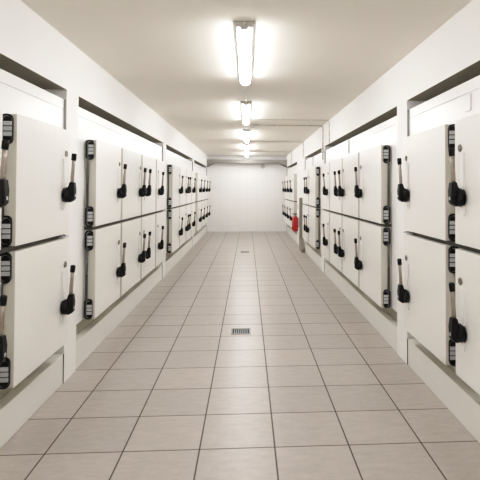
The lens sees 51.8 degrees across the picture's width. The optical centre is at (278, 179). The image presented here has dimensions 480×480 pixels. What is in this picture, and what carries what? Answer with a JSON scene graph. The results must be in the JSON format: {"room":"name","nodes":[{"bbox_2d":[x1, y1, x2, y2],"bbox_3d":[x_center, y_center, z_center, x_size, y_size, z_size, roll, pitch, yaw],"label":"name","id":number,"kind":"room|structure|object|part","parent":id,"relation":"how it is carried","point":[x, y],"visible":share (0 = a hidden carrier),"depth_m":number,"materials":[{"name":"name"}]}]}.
{"room":"morgue","nodes":[
{"label":"morgue","id":0,"kind":"room"},
{"bbox_2d":[0,0,207,381],"bbox_3d":[-2.176,0.298,7.021,0.540,2.749,21.500,0,-1,-4],"label":"wall","id":1,"kind":"structure","parent":0,"point":[32,50],"depth_m":4.08,"materials":[{"name":"white paint"}]},
{"bbox_2d":[0,231,479,479],"bbox_3d":[-0.481,1.740,7.103,3.708,0.120,21.500,0,-1,-4],"label":"floor","id":2,"kind":"structure","parent":0,"point":[314,391],"depth_m":3.67,"materials":[{"name":"beige tile"}]},
{"bbox_2d":[0,69,76,448],"bbox_3d":[-1.678,0.445,1.758,0.565,2.260,4.330,0,-1,-4],"label":"storage cabinet","id":3,"kind":"object","parent":2,"relation":"on","point":[36,192],"visible":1,"depth_m":3.18,"materials":[{"name":"white metal"}]},
{"bbox_3d":[-1.634,0.826,2.883,0.023,0.460,0.022,0,-1,-4],"label":"hinge rod","id":4,"kind":"part","parent":3,"relation":"part of","materials":[{"name":"silver metal"}]},
{"bbox_3d":[-1.569,-0.011,2.290,0.099,0.787,0.910,0,-1,-4],"label":"door","id":5,"kind":"part","parent":3,"relation":"part of","materials":[{"name":"white metal"}]},
{"bbox_3d":[-1.631,0.000,2.898,0.023,0.447,0.022,0,-1,-4],"label":"hinge rod","id":6,"kind":"part","parent":3,"relation":"part of","materials":[{"name":"silver metal"}]},
{"bbox_3d":[-1.479,0.753,2.618,0.038,0.188,0.028,0,-1,-4],"label":"lever","id":7,"kind":"part","parent":3,"relation":"part of","materials":[{"name":"metal"}]},
{"bbox_3d":[-1.476,-0.080,2.633,0.038,0.188,0.028,0,-1,-4],"label":"lever","id":8,"kind":"part","parent":3,"relation":"part of","materials":[{"name":"metal"}]},
{"bbox_3d":[-1.771,-0.647,1.768,0.370,0.077,4.322,0,-1,-4],"label":"rail","id":9,"kind":"part","parent":3,"relation":"part of","materials":[{"name":"white metal"}]},
{"bbox_3d":[-1.639,0.835,3.335,0.099,0.800,0.875,0,-1,-4],"label":"door","id":10,"kind":"part","parent":3,"relation":"part of","materials":[{"name":"white metal"}]},
{"bbox_3d":[-1.637,0.008,3.350,0.099,0.787,0.875,0,-1,-4],"label":"door","id":11,"kind":"part","parent":3,"relation":"part of","materials":[{"name":"white metal"}]},
{"bbox_3d":[-1.546,0.772,3.660,0.038,0.188,0.028,0,-1,-4],"label":"lever","id":12,"kind":"part","parent":3,"relation":"part of","materials":[{"name":"metal"}]},
{"bbox_3d":[-1.543,-0.061,3.676,0.038,0.188,0.028,0,-1,-4],"label":"lever","id":13,"kind":"part","parent":3,"relation":"part of","materials":[{"name":"metal"}]},
{"bbox_2d":[76,107,165,368],"bbox_3d":[-1.970,0.529,6.325,0.565,2.260,4.266,0,-1,-4],"label":"storage cabinet","id":14,"kind":"object","parent":2,"relation":"on","point":[121,200],"visible":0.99,"depth_m":5.12,"materials":[{"name":"white metal"}]},
{"bbox_3d":[-1.732,0.854,4.420,0.023,0.460,0.022,0,-1,-4],"label":"hinge rod","id":15,"kind":"part","parent":14,"relation":"part of","materials":[{"name":"silver metal"}]},
{"bbox_3d":[-1.730,0.028,4.435,0.023,0.447,0.022,0,-1,-4],"label":"hinge rod","id":16,"kind":"part","parent":14,"relation":"part of","materials":[{"name":"metal"}]},
{"bbox_3d":[-1.738,0.863,4.874,0.099,0.800,0.880,0,-1,-4],"label":"door","id":17,"kind":"part","parent":14,"relation":"part of","materials":[{"name":"white metal"}]},
{"bbox_3d":[-1.735,0.036,4.889,0.099,0.787,0.880,0,-1,-4],"label":"door","id":18,"kind":"part","parent":14,"relation":"part of","materials":[{"name":"white metal"}]},
{"bbox_3d":[-2.064,-0.563,6.335,0.370,0.077,4.257,0,-1,-4],"label":"rail","id":19,"kind":"part","parent":14,"relation":"part of","materials":[{"name":"white metal"}]},
{"bbox_3d":[-1.644,0.800,5.202,0.038,0.188,0.028,0,-1,-4],"label":"lever","id":20,"kind":"part","parent":14,"relation":"part of","materials":[{"name":"metal"}]},
{"bbox_3d":[-1.641,-0.033,5.217,0.038,0.188,0.028,0,-1,-4],"label":"lever","id":21,"kind":"part","parent":14,"relation":"part of","materials":[{"name":"metal"}]},
{"bbox_3d":[-1.801,0.881,5.857,0.099,0.800,0.950,0,-1,-4],"label":"door","id":22,"kind":"part","parent":14,"relation":"part of","materials":[{"name":"white metal"}]},
{"bbox_3d":[-1.798,0.054,5.872,0.099,0.787,0.950,0,-1,-4],"label":"door","id":23,"kind":"part","parent":14,"relation":"part of","materials":[{"name":"white metal"}]},
{"bbox_3d":[-1.865,0.899,6.860,0.099,0.800,0.940,0,-1,-4],"label":"door","id":24,"kind":"part","parent":14,"relation":"part of","materials":[{"name":"white metal"}]},
{"bbox_3d":[-1.863,0.073,6.875,0.099,0.787,0.940,0,-1,-4],"label":"door","id":25,"kind":"part","parent":14,"relation":"part of","materials":[{"name":"white metal"}]},
{"bbox_3d":[-1.928,0.917,7.837,0.099,0.800,0.880,0,-1,-4],"label":"door","id":26,"kind":"part","parent":14,"relation":"part of","materials":[{"name":"white metal"}]},
{"bbox_3d":[-1.925,0.090,7.853,0.099,0.787,0.880,0,-1,-4],"label":"door","id":27,"kind":"part","parent":14,"relation":"part of","materials":[{"name":"white metal"}]},
{"bbox_2d":[165,149,195,274],"bbox_3d":[-2.263,0.612,10.890,0.565,2.260,4.296,0,-1,-4],"label":"storage cabinet","id":28,"kind":"object","parent":2,"relation":"on","point":[180,175],"visible":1,"depth_m":9.85,"materials":[{"name":"white metal"}]},
{"bbox_3d":[-2.023,0.937,8.959,0.023,0.460,0.022,0,-1,-4],"label":"hinge rod","id":29,"kind":"part","parent":28,"relation":"part of","materials":[{"name":"black metal"}]},
{"bbox_3d":[-2.031,0.946,9.454,0.099,0.800,0.960,0,-1,-4],"label":"door","id":30,"kind":"part","parent":28,"relation":"part of","materials":[{"name":"white metal"}]},
{"bbox_3d":[-2.029,0.120,9.469,0.099,0.787,0.960,0,-1,-4],"label":"door","id":31,"kind":"part","parent":28,"relation":"part of","materials":[{"name":"white metal"}]},
{"bbox_3d":[-2.356,-0.479,10.900,0.370,0.077,4.287,0,-1,-4],"label":"rail","id":32,"kind":"part","parent":28,"relation":"part of","materials":[{"name":"white metal"}]},
{"bbox_3d":[-2.096,0.965,10.472,0.099,0.800,0.960,0,-1,-4],"label":"door","id":33,"kind":"part","parent":28,"relation":"part of","materials":[{"name":"white metal"}]},
{"bbox_3d":[-2.094,0.139,10.487,0.099,0.787,0.960,0,-1,-4],"label":"door","id":34,"kind":"part","parent":28,"relation":"part of","materials":[{"name":"white metal"}]},
{"bbox_3d":[-2.161,0.984,11.479,0.099,0.800,0.940,0,-1,-4],"label":"door","id":35,"kind":"part","parent":28,"relation":"part of","materials":[{"name":"white metal"}]},
{"bbox_3d":[-2.158,0.157,11.495,0.099,0.787,0.940,0,-1,-4],"label":"door","id":36,"kind":"part","parent":28,"relation":"part of","materials":[{"name":"white metal"}]},
{"bbox_3d":[-2.223,1.001,12.447,0.099,0.800,0.880,0,-1,-4],"label":"door","id":37,"kind":"part","parent":28,"relation":"part of","materials":[{"name":"white metal"}]},
{"bbox_3d":[-2.220,0.175,12.463,0.099,0.787,0.880,0,-1,-4],"label":"door","id":38,"kind":"part","parent":28,"relation":"part of","materials":[{"name":"white metal"}]},
{"bbox_2d":[194,163,210,244],"bbox_3d":[-2.557,0.696,15.485,0.565,2.260,4.246,0,-1,-4],"label":"storage cabinet","id":39,"kind":"object","parent":2,"relation":"on","point":[202,209],"visible":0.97,"depth_m":14.84,"materials":[{"name":"white metal"}]},
{"bbox_3d":[-2.327,1.031,14.074,0.099,0.800,1.180,0,-1,-4],"label":"door","id":40,"kind":"part","parent":39,"relation":"part of","materials":[{"name":"white metal"}]},
{"bbox_3d":[-2.325,0.205,14.089,0.099,0.787,1.180,0,-1,-4],"label":"door","id":41,"kind":"part","parent":39,"relation":"part of","materials":[{"name":"white metal"}]},
{"bbox_3d":[-2.650,-0.395,15.495,0.370,0.077,4.237,0,-1,-4],"label":"rail","id":42,"kind":"part","parent":39,"relation":"part of","materials":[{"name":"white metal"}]},
{"bbox_3d":[-2.403,1.052,15.251,0.099,0.800,1.060,0,-1,-4],"label":"door","id":43,"kind":"part","parent":39,"relation":"part of","materials":[{"name":"white metal"}]},
{"bbox_3d":[-2.400,0.226,15.266,0.099,0.787,1.060,0,-1,-4],"label":"door","id":44,"kind":"part","parent":39,"relation":"part of","materials":[{"name":"white metal"}]},
{"bbox_3d":[-2.472,1.072,16.339,0.099,0.800,1.000,0,-1,-4],"label":"door","id":45,"kind":"part","parent":39,"relation":"part of","materials":[{"name":"white metal"}]},
{"bbox_3d":[-2.470,0.246,16.354,0.099,0.787,1.000,0,-1,-4],"label":"door","id":46,"kind":"part","parent":39,"relation":"part of","materials":[{"name":"white metal"}]},
{"bbox_3d":[-2.528,1.088,17.207,0.099,0.800,0.620,0,-1,-4],"label":"door","id":47,"kind":"part","parent":39,"relation":"part of","materials":[{"name":"white metal"}]},
{"bbox_2d":[231,328,250,333],"bbox_3d":[-0.415,1.645,5.340,0.212,0.006,0.215,0,-1,-4],"label":"floor drain","id":48,"kind":"object","parent":2,"relation":"on","point":[233,330],"visible":1,"depth_m":5.34,"materials":[{"name":"metal"}]},
{"bbox_2d":[282,165,296,242],"bbox_3d":[0.501,0.715,15.956,0.568,2.260,3.756,0,-1,-4],"label":"storage cabinet","id":49,"kind":"object","parent":2,"relation":"on","point":[289,189],"visible":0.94,"depth_m":15.55,"materials":[{"name":"white metal"}]},
{"bbox_3d":[0.298,1.092,16.907,0.102,0.800,0.900,0,-1,-4],"label":"door","id":50,"kind":"part","parent":49,"relation":"part of","materials":[{"name":"white metal"}]},
{"bbox_3d":[0.300,0.266,16.922,0.102,0.787,0.900,0,-1,-4],"label":"door","id":51,"kind":"part","parent":49,"relation":"part of","materials":[{"name":"white metal"}]},
{"bbox_3d":[0.361,1.074,15.919,0.102,0.800,0.960,0,-1,-4],"label":"door","id":52,"kind":"part","parent":49,"relation":"part of","materials":[{"name":"white metal"}]},
{"bbox_3d":[0.364,0.248,15.934,0.102,0.787,0.960,0,-1,-4],"label":"door","id":53,"kind":"part","parent":49,"relation":"part of","materials":[{"name":"white metal"}]},
{"bbox_3d":[0.435,1.053,14.761,0.102,0.800,1.240,0,-1,-4],"label":"door","id":54,"kind":"part","parent":49,"relation":"part of","materials":[{"name":"white metal"}]},
{"bbox_3d":[0.438,0.227,14.777,0.102,0.787,1.240,0,-1,-4],"label":"door","id":55,"kind":"part","parent":49,"relation":"part of","materials":[{"name":"white metal"}]},
{"bbox_2d":[299,198,304,252],"bbox_3d":[0.578,1.114,12.269,0.098,1.330,0.550,0,-1,-4],"label":"post","id":56,"kind":"object","parent":2,"relation":"on","point":[301,240],"visible":0.88,"depth_m":12.44,"materials":[{"name":"metal"}]},
{"bbox_3d":[0.564,1.118,12.493,0.098,1.330,0.100,0,-1,-4],"label":"post","id":57,"kind":"part","parent":56,"relation":"part of","materials":[{"name":"metal"}]},
{"bbox_2d":[302,153,321,268],"bbox_3d":[0.830,0.621,10.822,0.568,2.260,2.786,0,-1,-4],"label":"storage cabinet","id":58,"kind":"object","parent":2,"relation":"on","point":[311,218],"visible":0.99,"depth_m":10.23,"materials":[{"name":"white metal"}]},
{"bbox_3d":[0.655,0.990,11.334,0.102,0.800,1.130,0,-1,-4],"label":"door","id":59,"kind":"part","parent":58,"relation":"part of","materials":[{"name":"white metal"}]},
{"bbox_3d":[0.657,0.164,11.349,0.102,0.787,1.130,0,-1,-4],"label":"door","id":60,"kind":"part","parent":58,"relation":"part of","materials":[{"name":"white metal"}]},
{"bbox_3d":[0.932,-0.470,10.845,0.370,0.077,2.777,0,-1,-4],"label":"rail","id":61,"kind":"part","parent":58,"relation":"part of","materials":[{"name":"white metal"}]},
{"bbox_3d":[0.729,0.969,10.171,0.102,0.800,1.040,0,-1,-4],"label":"door","id":62,"kind":"part","parent":58,"relation":"part of","materials":[{"name":"white metal"}]},
{"bbox_3d":[0.732,0.142,10.187,0.102,0.787,1.040,0,-1,-4],"label":"door","id":63,"kind":"part","parent":58,"relation":"part of","materials":[{"name":"white metal"}]},
{"bbox_3d":[0.785,0.959,9.640,0.023,0.460,0.022,0,-1,-4],"label":"hinge rod","id":64,"kind":"part","parent":58,"relation":"part of","materials":[{"name":"black metal"}]},
{"bbox_2d":[321,116,396,351],"bbox_3d":[1.083,0.549,6.866,0.568,2.260,4.416,0,-1,-4],"label":"storage cabinet","id":65,"kind":"object","parent":2,"relation":"on","point":[359,173],"visible":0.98,"depth_m":5.65,"materials":[{"name":"white metal"}]},
{"bbox_3d":[0.842,0.111,8.460,0.102,0.787,0.900,0,-1,-4],"label":"door","id":66,"kind":"part","parent":65,"relation":"part of","materials":[{"name":"white metal"}]},
{"bbox_3d":[0.840,0.937,8.445,0.102,0.800,0.900,0,-1,-4],"label":"door","id":67,"kind":"part","parent":65,"relation":"part of","materials":[{"name":"white metal"}]},
{"bbox_3d":[0.904,0.919,7.442,0.102,0.800,0.990,0,-1,-4],"label":"door","id":68,"kind":"part","parent":65,"relation":"part of","materials":[{"name":"white metal"}]},
{"bbox_3d":[0.907,0.092,7.458,0.102,0.787,0.990,0,-1,-4],"label":"door","id":69,"kind":"part","parent":65,"relation":"part of","materials":[{"name":"white metal"}]},
{"bbox_3d":[0.971,0.900,6.400,0.102,0.800,0.980,0,-1,-4],"label":"door","id":70,"kind":"part","parent":65,"relation":"part of","materials":[{"name":"white metal"}]},
{"bbox_3d":[0.973,0.073,6.415,0.102,0.787,0.980,0,-1,-4],"label":"door","id":71,"kind":"part","parent":65,"relation":"part of","materials":[{"name":"white metal"}]},
{"bbox_3d":[0.899,0.818,5.715,0.038,0.188,0.028,0,-1,-4],"label":"lever","id":72,"kind":"part","parent":65,"relation":"part of","materials":[{"name":"metal"}]},
{"bbox_3d":[0.901,-0.015,5.731,0.038,0.188,0.028,0,-1,-4],"label":"lever","id":73,"kind":"part","parent":65,"relation":"part of","materials":[{"name":"metal"}]},
{"bbox_3d":[1.186,-0.542,6.888,0.370,0.077,4.407,0,-1,-4],"label":"rail","id":74,"kind":"part","parent":65,"relation":"part of","materials":[{"name":"white metal"}]},
{"bbox_3d":[1.037,0.881,5.367,0.102,0.800,0.950,0,-1,-4],"label":"door","id":75,"kind":"part","parent":65,"relation":"part of","materials":[{"name":"white metal"}]},
{"bbox_3d":[1.040,0.055,5.382,0.102,0.787,0.950,0,-1,-4],"label":"door","id":76,"kind":"part","parent":65,"relation":"part of","materials":[{"name":"white metal"}]},
{"bbox_3d":[1.090,0.872,4.880,0.023,0.460,0.022,0,-1,-4],"label":"hinge rod","id":77,"kind":"part","parent":65,"relation":"part of","materials":[{"name":"silver metal"}]},
{"bbox_3d":[1.093,0.046,4.896,0.023,0.447,0.022,0,-1,-4],"label":"hinge rod","id":78,"kind":"part","parent":65,"relation":"part of","materials":[{"name":"grey metal"}]},
{"bbox_2d":[397,75,479,442],"bbox_3d":[1.382,0.464,2.206,0.568,2.260,4.336,0,-1,-4],"label":"storage cabinet","id":79,"kind":"object","parent":2,"relation":"on","point":[440,191],"visible":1,"depth_m":3.36,"materials":[{"name":"white metal"}]},
{"bbox_3d":[1.004,0.788,4.064,0.038,0.188,0.028,0,-1,-4],"label":"lever","id":80,"kind":"part","parent":79,"relation":"part of","materials":[{"name":"metal"}]},
{"bbox_3d":[1.007,-0.045,4.079,0.038,0.188,0.028,0,-1,-4],"label":"lever","id":81,"kind":"part","parent":79,"relation":"part of","materials":[{"name":"metal"}]},
{"bbox_3d":[1.143,0.025,3.761,0.102,0.787,0.890,0,-1,-4],"label":"door","id":82,"kind":"part","parent":79,"relation":"part of","materials":[{"name":"white metal"}]},
{"bbox_3d":[1.141,0.851,3.746,0.102,0.800,0.890,0,-1,-4],"label":"door","id":83,"kind":"part","parent":79,"relation":"part of","materials":[{"name":"white metal"}]},
{"bbox_3d":[1.484,-0.627,2.229,0.370,0.077,4.327,0,-1,-4],"label":"rail","id":84,"kind":"part","parent":79,"relation":"part of","materials":[{"name":"white metal"}]},
{"bbox_3d":[1.071,0.769,3.021,0.038,0.188,0.028,0,-1,-4],"label":"lever","id":85,"kind":"part","parent":79,"relation":"part of","materials":[{"name":"metal"}]},
{"bbox_3d":[1.074,-0.064,3.037,0.038,0.188,0.028,0,-1,-4],"label":"lever","id":86,"kind":"part","parent":79,"relation":"part of","materials":[{"name":"metal"}]},
{"bbox_3d":[1.210,0.832,2.668,0.102,0.800,0.960,0,-1,-4],"label":"door","id":87,"kind":"part","parent":79,"relation":"part of","materials":[{"name":"white metal"}]},
{"bbox_3d":[1.212,0.005,2.683,0.102,0.787,0.960,0,-1,-4],"label":"door","id":88,"kind":"part","parent":79,"relation":"part of","materials":[{"name":"white metal"}]},
{"bbox_2d":[21,0,471,155],"bbox_3d":[-0.471,-1.143,7.157,3.708,0.150,21.500,0,-1,-4],"label":"ceiling","id":89,"kind":"structure","parent":0,"point":[312,59],"depth_m":4.31,"materials":[{"name":"paint"}]},
{"bbox_2d":[234,21,254,84],"bbox_3d":[-0.303,-1.073,4.372,0.152,0.091,1.844,0,-1,-4],"label":"ceiling light","id":90,"kind":"object","parent":89,"relation":"attached to","point":[244,30],"visible":1,"depth_m":3.97,"materials":[{"name":"white plastic"}]},
{"bbox_2d":[237,28,251,84],"bbox_3d":[-0.305,-1.052,4.399,0.104,0.051,1.710,0,-1,-4],"label":"diffuser","id":91,"kind":"object","parent":90,"relation":"attached to","point":[244,37],"depth_m":4.14,"materials":[{"name":"white plastic"}]},
{"bbox_2d":[240,101,250,124],"bbox_3d":[-0.510,-1.014,7.600,0.152,0.091,1.914,0,-1,-4],"label":"ceiling light","id":92,"kind":"object","parent":89,"relation":"attached to","point":[245,105],"visible":1,"depth_m":7.21,"materials":[{"name":"white plastic"}]},
{"bbox_2d":[242,104,249,124],"bbox_3d":[-0.511,-0.993,7.627,0.104,0.051,1.780,0,-1,-4],"label":"diffuser","id":93,"kind":"object","parent":92,"relation":"attached to","point":[245,108],"depth_m":7.39,"materials":[{"name":"white plastic"}]},
{"bbox_2d":[243,129,249,142],"bbox_3d":[-0.721,-0.953,10.902,0.152,0.091,2.094,0,-1,-4],"label":"ceiling light","id":94,"kind":"object","parent":89,"relation":"attached to","point":[246,133],"visible":1,"depth_m":10.51,"materials":[{"name":"white plastic"}]},
{"bbox_2d":[244,132,248,142],"bbox_3d":[-0.723,-0.933,10.930,0.104,0.051,1.960,0,-1,-4],"label":"diffuser","id":95,"kind":"object","parent":94,"relation":"attached to","point":[246,134],"depth_m":10.63,"materials":[{"name":"white plastic"}]},
{"bbox_2d":[244,144,249,151],"bbox_3d":[-0.917,-0.897,13.961,0.152,0.091,1.964,0,-1,-4],"label":"ceiling light","id":96,"kind":"object","parent":89,"relation":"attached to","point":[246,146],"visible":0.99,"depth_m":13.48,"materials":[{"name":"white plastic"}]},
{"bbox_2d":[250,141,303,157],"bbox_3d":[-0.051,-0.769,12.418,1.356,0.403,0.036,0,-1,-4],"label":"conduit","id":97,"kind":"object","parent":89,"relation":"attached to","point":[250,141],"visible":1,"depth_m":12.41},
{"bbox_2d":[250,124,322,159],"bbox_3d":[0.145,-0.704,9.182,1.376,0.650,0.090,0,-1,-4],"label":"conduit","id":98,"kind":"object","parent":89,"relation":"attached to","point":[251,125],"visible":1,"depth_m":9.20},
{"bbox_2d":[251,119,329,142],"bbox_3d":[0.197,-0.841,8.467,1.366,0.403,0.034,0,-1,-4],"label":"conduit","id":99,"kind":"object","parent":89,"relation":"attached to","point":[251,119],"visible":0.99,"depth_m":8.47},
{"bbox_2d":[207,156,285,231],"bbox_3d":[-1.167,0.503,17.916,3.708,2.749,0.120,0,-1,-4],"label":"wall","id":100,"kind":"structure","parent":0,"point":[243,197],"depth_m":17.86,"materials":[{"name":"white paint"}]},
{"bbox_2d":[207,159,286,167],"bbox_3d":[-1.150,-0.592,17.736,2.868,0.267,0.280,0,-1,-4],"label":"beam","id":101,"kind":"structure","parent":100,"relation":"attached to","point":[209,161],"depth_m":17.59,"materials":[{"name":"white paint"}]},
{"bbox_2d":[209,162,285,166],"bbox_3d":[-1.140,-0.546,17.578,2.781,0.147,0.037,0,-1,-4],"label":"pipe","id":102,"kind":"object","parent":101,"relation":"attached to","point":[216,162],"visible":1,"depth_m":17.56,"materials":[{"name":"white metal"}]},
{"bbox_2d":[286,0,479,363],"bbox_3d":[1.225,0.314,7.239,0.540,2.749,21.500,0,-1,-4],"label":"wall","id":103,"kind":"structure","parent":0,"point":[449,57],"depth_m":4.48,"materials":[{"name":"white paint"}]},
{"bbox_2d":[292,213,298,230],"bbox_3d":[0.451,1.157,13.437,0.208,0.487,0.144,0,-1,-4],"label":"fire extinguisher","id":104,"kind":"object","parent":103,"relation":"attached to","point":[295,220],"visible":0.97,"depth_m":13.39,"materials":[{"name":"red metal"}]}
]}

